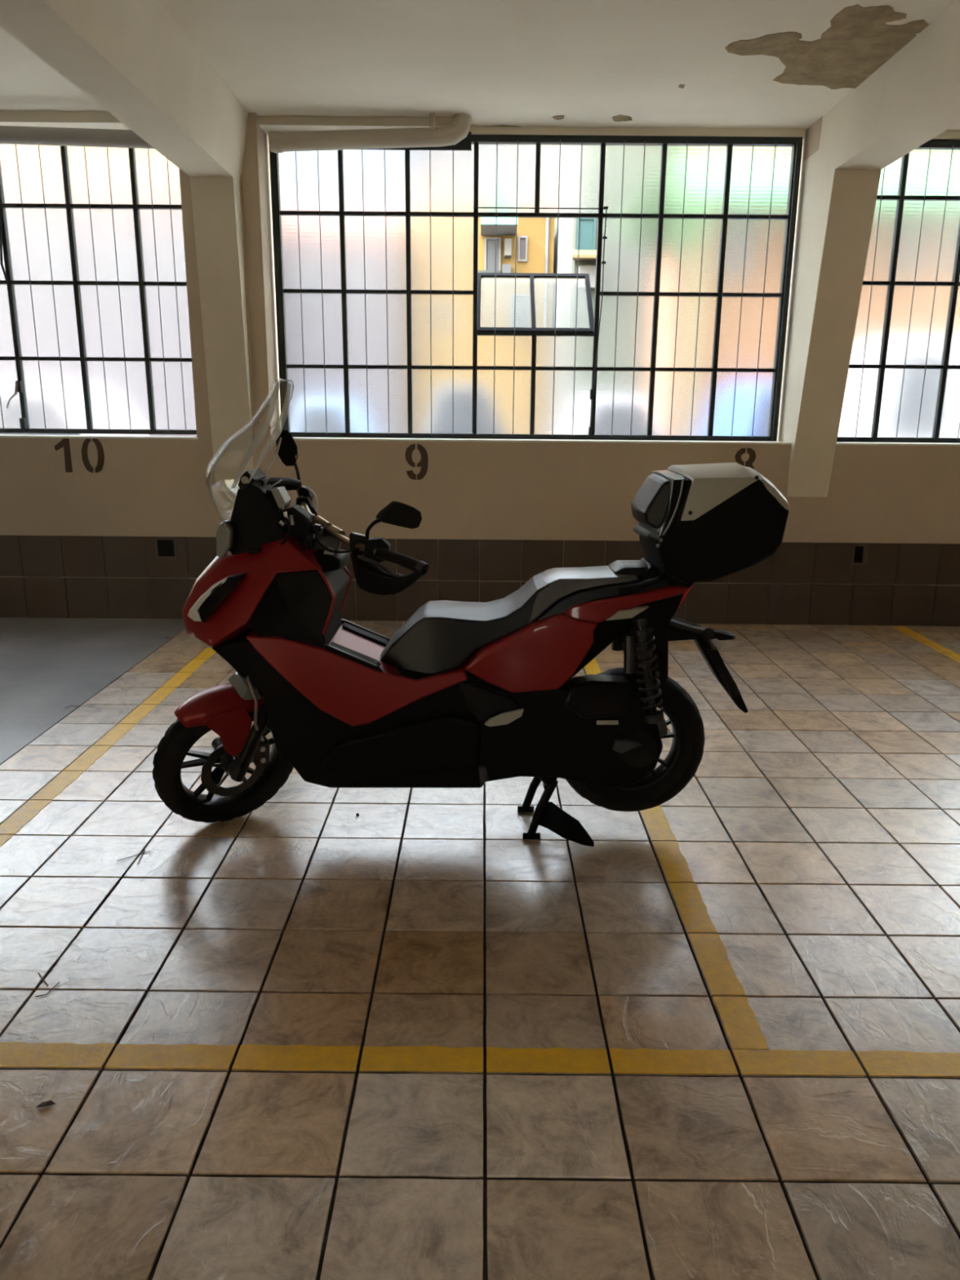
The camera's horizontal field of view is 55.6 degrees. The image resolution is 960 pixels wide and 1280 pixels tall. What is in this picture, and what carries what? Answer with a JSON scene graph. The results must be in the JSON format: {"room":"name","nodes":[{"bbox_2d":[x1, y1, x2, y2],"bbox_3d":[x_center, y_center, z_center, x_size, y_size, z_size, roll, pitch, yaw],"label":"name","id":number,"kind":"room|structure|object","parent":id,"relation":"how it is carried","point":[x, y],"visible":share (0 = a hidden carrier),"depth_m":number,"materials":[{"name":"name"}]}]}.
{"room":"indoor parking garage","nodes":[
{"label":"indoor parking garage","id":0,"kind":"room"},
{"bbox_2d":[0,617,959,1279],"bbox_3d":[0.237,1.531,0.361,16.500,0.120,13.950,1,14,0],"label":"floor","id":1,"kind":"structure","parent":0,"point":[815,827],"depth_m":2.46,"materials":[{"name":"tile"}]},
{"bbox_2d":[35,1100,55,1107],"bbox_3d":[-0.965,1.032,2.025,0.041,0.008,0.018,-8,16,-29],"label":"leaf fragment","id":2,"kind":"object","parent":1,"relation":"on","point":[48,1103],"visible":1,"depth_m":2.02,"materials":[{"name":"brown plant"}]},
{"bbox_2d":[35,982,59,997],"bbox_3d":[-1.145,0.932,2.422,0.019,0.003,0.073,8,16,28],"label":"twig","id":3,"kind":"object","parent":1,"relation":"on","point":[59,982],"visible":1,"depth_m":2.42,"materials":[{"name":"brown plant"}]},
{"bbox_2d":[0,647,216,847],"bbox_3d":[-1.727,0.417,4.444,0.094,0.002,4.564,1,14,0],"label":"parking line","id":4,"kind":"object","parent":1,"relation":"on","point":[15,823],"visible":0.76,"depth_m":4.06,"materials":[{"name":"yellow paint"}]},
{"bbox_2d":[116,850,150,861],"bbox_3d":[-1.198,0.746,3.151,0.115,0.003,0.005,-11,18,-37],"label":"twig","id":5,"kind":"object","parent":1,"relation":"on","point":[149,851],"visible":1,"depth_m":3.15,"materials":[{"name":"brown paint"}]},
{"bbox_2d":[152,378,789,846],"bbox_3d":[-0.066,-0.086,3.223,2.174,1.601,0.766,1,14,0],"label":"motor scooter","id":6,"kind":"object","parent":1,"relation":"on","point":[462,694],"visible":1,"depth_m":3.09,"materials":[{"name":"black plastic"}]},
{"bbox_2d":[187,575,229,621],"bbox_3d":[-0.931,-0.140,3.090,0.205,0.166,0.050,8,16,27],"label":"light","id":7,"kind":"object","parent":6,"relation":"on","point":[205,603],"depth_m":3.08,"materials":[{"name":"grey plastic"}]},
{"bbox_2d":[215,519,234,558],"bbox_3d":[-0.856,-0.340,3.061,0.059,0.126,0.062,1,14,0],"label":"lamp","id":8,"kind":"object","parent":6,"relation":"attached to","point":[224,537],"depth_m":3.04,"materials":[{"name":"grey plastic"}]},
{"bbox_2d":[275,430,297,466],"bbox_3d":[-0.725,-0.720,3.421,0.070,0.133,0.048,1,14,0],"label":"mirror","id":9,"kind":"object","parent":6,"relation":"attached to","point":[286,447],"depth_m":3.42,"materials":[{"name":"black plastic"}]},
{"bbox_2d":[375,501,422,528],"bbox_3d":[-0.252,-0.388,2.822,0.183,0.079,0.016,9,17,31],"label":"mirror","id":10,"kind":"object","parent":6,"relation":"attached to","point":[396,513],"depth_m":2.81,"materials":[{"name":"black plastic"}]},
{"bbox_2d":[605,605,648,620],"bbox_3d":[0.493,-0.090,3.055,0.147,0.044,0.034,-1,14,-6],"label":"vent","id":11,"kind":"object","parent":6,"relation":"attached to","point":[612,612],"depth_m":3.04,"materials":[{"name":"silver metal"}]},
{"bbox_2d":[677,585,693,608],"bbox_3d":[0.697,-0.161,3.185,0.056,0.094,0.167,1,14,0],"label":"tail lamp","id":12,"kind":"object","parent":6,"relation":"attached to","point":[681,597],"depth_m":3.10,"materials":[{"name":"red plastic"}]},
{"bbox_2d":[709,638,722,648],"bbox_3d":[0.831,0.005,3.227,0.044,0.042,0.060,1,14,0],"label":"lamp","id":13,"kind":"object","parent":6,"relation":"on","point":[714,642],"depth_m":3.20,"materials":[{"name":"plastic"}]},
{"bbox_2d":[0,1041,959,1076],"bbox_3d":[1.710,1.020,2.182,7.570,0.002,0.087,1,14,0],"label":"parking line","id":14,"kind":"object","parent":1,"relation":"on","point":[12,1054],"visible":1,"depth_m":2.18,"materials":[{"name":"yellow paint"}]},
{"bbox_2d":[584,657,768,1049],"bbox_3d":[0.673,0.440,4.439,0.094,0.002,4.564,1,14,0],"label":"parking line","id":15,"kind":"object","parent":1,"relation":"on","point":[742,1028],"visible":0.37,"depth_m":2.69,"materials":[{"name":"yellow paint"}]},
{"bbox_2d":[891,626,959,662],"bbox_3d":[3.039,0.461,4.435,0.100,0.002,4.564,1,14,0],"label":"parking line","id":16,"kind":"object","parent":1,"relation":"on","point":[914,635],"visible":1,"depth_m":6.15,"materials":[{"name":"yellow paint"}]},
{"bbox_2d":[0,112,959,626],"bbox_3d":[0.279,-1.755,6.472,16.500,3.450,0.429,1,14,0],"label":"wall","id":17,"kind":"structure","parent":0,"point":[80,544],"depth_m":6.48,"materials":[{"name":"paint"}]},
{"bbox_2d":[0,111,129,129],"bbox_3d":[-3.557,-3.435,6.077,3.200,0.065,0.400,1,14,0],"label":"trim","id":18,"kind":"structure","parent":17,"relation":"attached to","point":[68,119],"depth_m":5.89,"materials":[{"name":"white paint"}]},
{"bbox_2d":[0,125,154,148],"bbox_3d":[-3.469,-3.242,5.827,2.982,0.167,0.104,1,14,0],"label":"pipe","id":19,"kind":"object","parent":17,"relation":"attached to","point":[9,135],"visible":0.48,"depth_m":5.79,"materials":[{"name":"grey paint"}]},
{"bbox_2d":[54,438,104,472],"bbox_3d":[-2.805,-1.300,6.387,0.344,0.251,0.001,1,14,0],"label":"painted number","id":20,"kind":"object","parent":17,"relation":"attached to","point":[64,443],"visible":1,"depth_m":6.39,"materials":[{"name":"brown paint"}]},
{"bbox_2d":[0,143,196,435],"bbox_3d":[-3.553,-2.480,6.386,3.165,2.007,0.090,1,14,0],"label":"window","id":21,"kind":"structure","parent":17,"relation":"in","point":[95,332],"depth_m":6.41,"materials":[{"name":"glass"}]},
{"bbox_2d":[0,434,198,439],"bbox_3d":[-3.569,-1.455,6.494,3.210,0.014,0.284,1,14,0],"label":"trim","id":22,"kind":"structure","parent":17,"relation":"attached to","point":[26,436],"depth_m":6.36,"materials":[{"name":"white paint"}]},
{"bbox_2d":[154,537,177,559],"bbox_3d":[-2.251,-0.659,6.533,0.149,0.152,0.011,1,14,0],"label":"wall socket","id":23,"kind":"object","parent":17,"relation":"attached to","point":[165,547],"visible":1,"depth_m":6.53,"materials":[{"name":"brown plastic"}]},
{"bbox_2d":[190,176,254,492],"bbox_3d":[-1.717,-2.032,6.255,0.275,2.000,0.430,1,14,0],"label":"pillar","id":24,"kind":"structure","parent":17,"relation":"attached to","point":[215,201],"depth_m":6.08,"materials":[{"name":"white paint"}]},
{"bbox_2d":[404,443,427,479],"bbox_3d":[-0.444,-1.250,6.390,0.162,0.252,0.001,1,14,0],"label":"painted number","id":25,"kind":"object","parent":17,"relation":"attached to","point":[423,463],"visible":1,"depth_m":6.39,"materials":[{"name":"brown paint"}]},
{"bbox_2d":[268,436,791,444],"bbox_3d":[0.345,-1.419,6.487,3.640,0.014,0.284,1,14,0],"label":"trim","id":26,"kind":"structure","parent":17,"relation":"attached to","point":[304,438],"depth_m":6.35,"materials":[{"name":"white paint"}]},
{"bbox_2d":[258,115,805,138],"bbox_3d":[0.369,-3.413,6.102,3.627,0.052,0.330,1,14,0],"label":"pipe","id":27,"kind":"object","parent":17,"relation":"attached to","point":[268,124],"depth_m":6.11,"materials":[{"name":"white paint"}]},
{"bbox_2d":[269,132,802,441],"bbox_3d":[0.366,-2.502,6.646,3.590,2.007,0.637,1,14,0],"label":"window","id":28,"kind":"structure","parent":17,"relation":"in","point":[378,280],"depth_m":6.39,"materials":[{"name":"glass"}]},
{"bbox_2d":[734,448,755,469],"bbox_3d":[1.860,-1.228,6.385,0.157,0.232,0.001,1,14,0],"label":"painted number","id":29,"kind":"object","parent":17,"relation":"attached to","point":[751,452],"visible":0.55,"depth_m":6.37,"materials":[{"name":"brown paint"}]},
{"bbox_2d":[779,168,881,497],"bbox_3d":[2.318,-1.986,6.151,0.285,2.030,0.620,1,14,0],"label":"pillar","id":30,"kind":"structure","parent":17,"relation":"attached to","point":[837,211],"depth_m":6.03,"materials":[{"name":"white paint"}]},
{"bbox_2d":[850,543,869,564],"bbox_3d":[2.720,-0.610,6.517,0.115,0.151,0.025,1,14,0],"label":"wall socket","id":31,"kind":"object","parent":17,"relation":"attached to","point":[860,553],"visible":1,"depth_m":6.52,"materials":[{"name":"brown plastic"}]},
{"bbox_2d":[835,441,959,446],"bbox_3d":[4.290,-1.383,6.479,3.670,0.014,0.284,1,14,0],"label":"trim","id":32,"kind":"structure","parent":17,"relation":"attached to","point":[862,443],"depth_m":6.35,"materials":[{"name":"white paint"}]},
{"bbox_2d":[836,138,959,443],"bbox_3d":[4.259,-2.394,6.387,3.710,1.992,0.067,1,14,0],"label":"window","id":33,"kind":"structure","parent":17,"relation":"in","point":[903,384],"depth_m":6.42,"materials":[{"name":"glass"}]},
{"bbox_2d":[930,129,959,141],"bbox_3d":[4.313,-3.393,6.184,3.660,0.065,0.150,1,14,0],"label":"trim","id":34,"kind":"structure","parent":17,"relation":"attached to","point":[948,134],"depth_m":6.11,"materials":[{"name":"white paint"}]},
{"bbox_2d":[0,0,959,129],"bbox_3d":[0.267,-1.882,-0.452,16.500,0.203,14.050,1,14,0],"label":"ceiling","id":35,"kind":"structure","parent":0,"point":[696,64],"depth_m":4.90,"materials":[{"name":"paint"}]},
{"bbox_2d":[0,0,248,182],"bbox_3d":[-1.749,-1.567,-0.508,0.455,0.420,13.770,1,14,0],"label":"ceiling beam","id":36,"kind":"structure","parent":35,"relation":"attached to","point":[132,58],"depth_m":4.33,"materials":[{"name":"white paint"}]},
{"bbox_2d":[268,113,471,152],"bbox_3d":[-0.713,-3.307,5.933,1.315,0.254,0.124,1,14,0],"label":"pipe","id":37,"kind":"object","parent":35,"relation":"attached to","point":[431,136],"visible":0.95,"depth_m":5.89,"materials":[{"name":"beige paint"}]},
{"bbox_2d":[800,0,959,191],"bbox_3d":[2.316,-1.545,-0.520,0.315,0.390,13.770,1,14,0],"label":"ceiling beam","id":38,"kind":"structure","parent":35,"relation":"attached to","point":[913,97],"depth_m":4.86,"materials":[{"name":"white paint"}]},
{"label":"outside","id":39,"kind":"structure","parent":0,"visible":0},
{"bbox_3d":[0.095,-5.017,25.550,60.000,0.300,38.000,1,14,0],"label":"ground","id":40,"kind":"structure","parent":39,"visible":0},
{"bbox_2d":[477,217,555,327],"bbox_3d":[0.022,-5.654,18.147,2.469,4.570,8.040,1,14,0],"label":"building","id":41,"kind":"structure","parent":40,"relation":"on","point":[535,236],"depth_m":14.94,"materials":[{"name":"yellow paint"}]},
{"bbox_2d":[555,217,573,328],"bbox_3d":[1.143,-4.577,12.401,0.184,5.324,0.300,1,14,0],"label":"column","id":42,"kind":"structure","parent":40,"relation":"on","point":[566,225],"depth_m":12.19,"materials":[{"name":"white paint"}]},
{"bbox_2d":[551,217,597,328],"bbox_3d":[2.130,-5.816,15.797,1.602,6.074,5.500,1,14,0],"label":"house","id":43,"kind":"structure","parent":40,"relation":"on","point":[588,226],"depth_m":13.53,"materials":[{"name":"white paint"}]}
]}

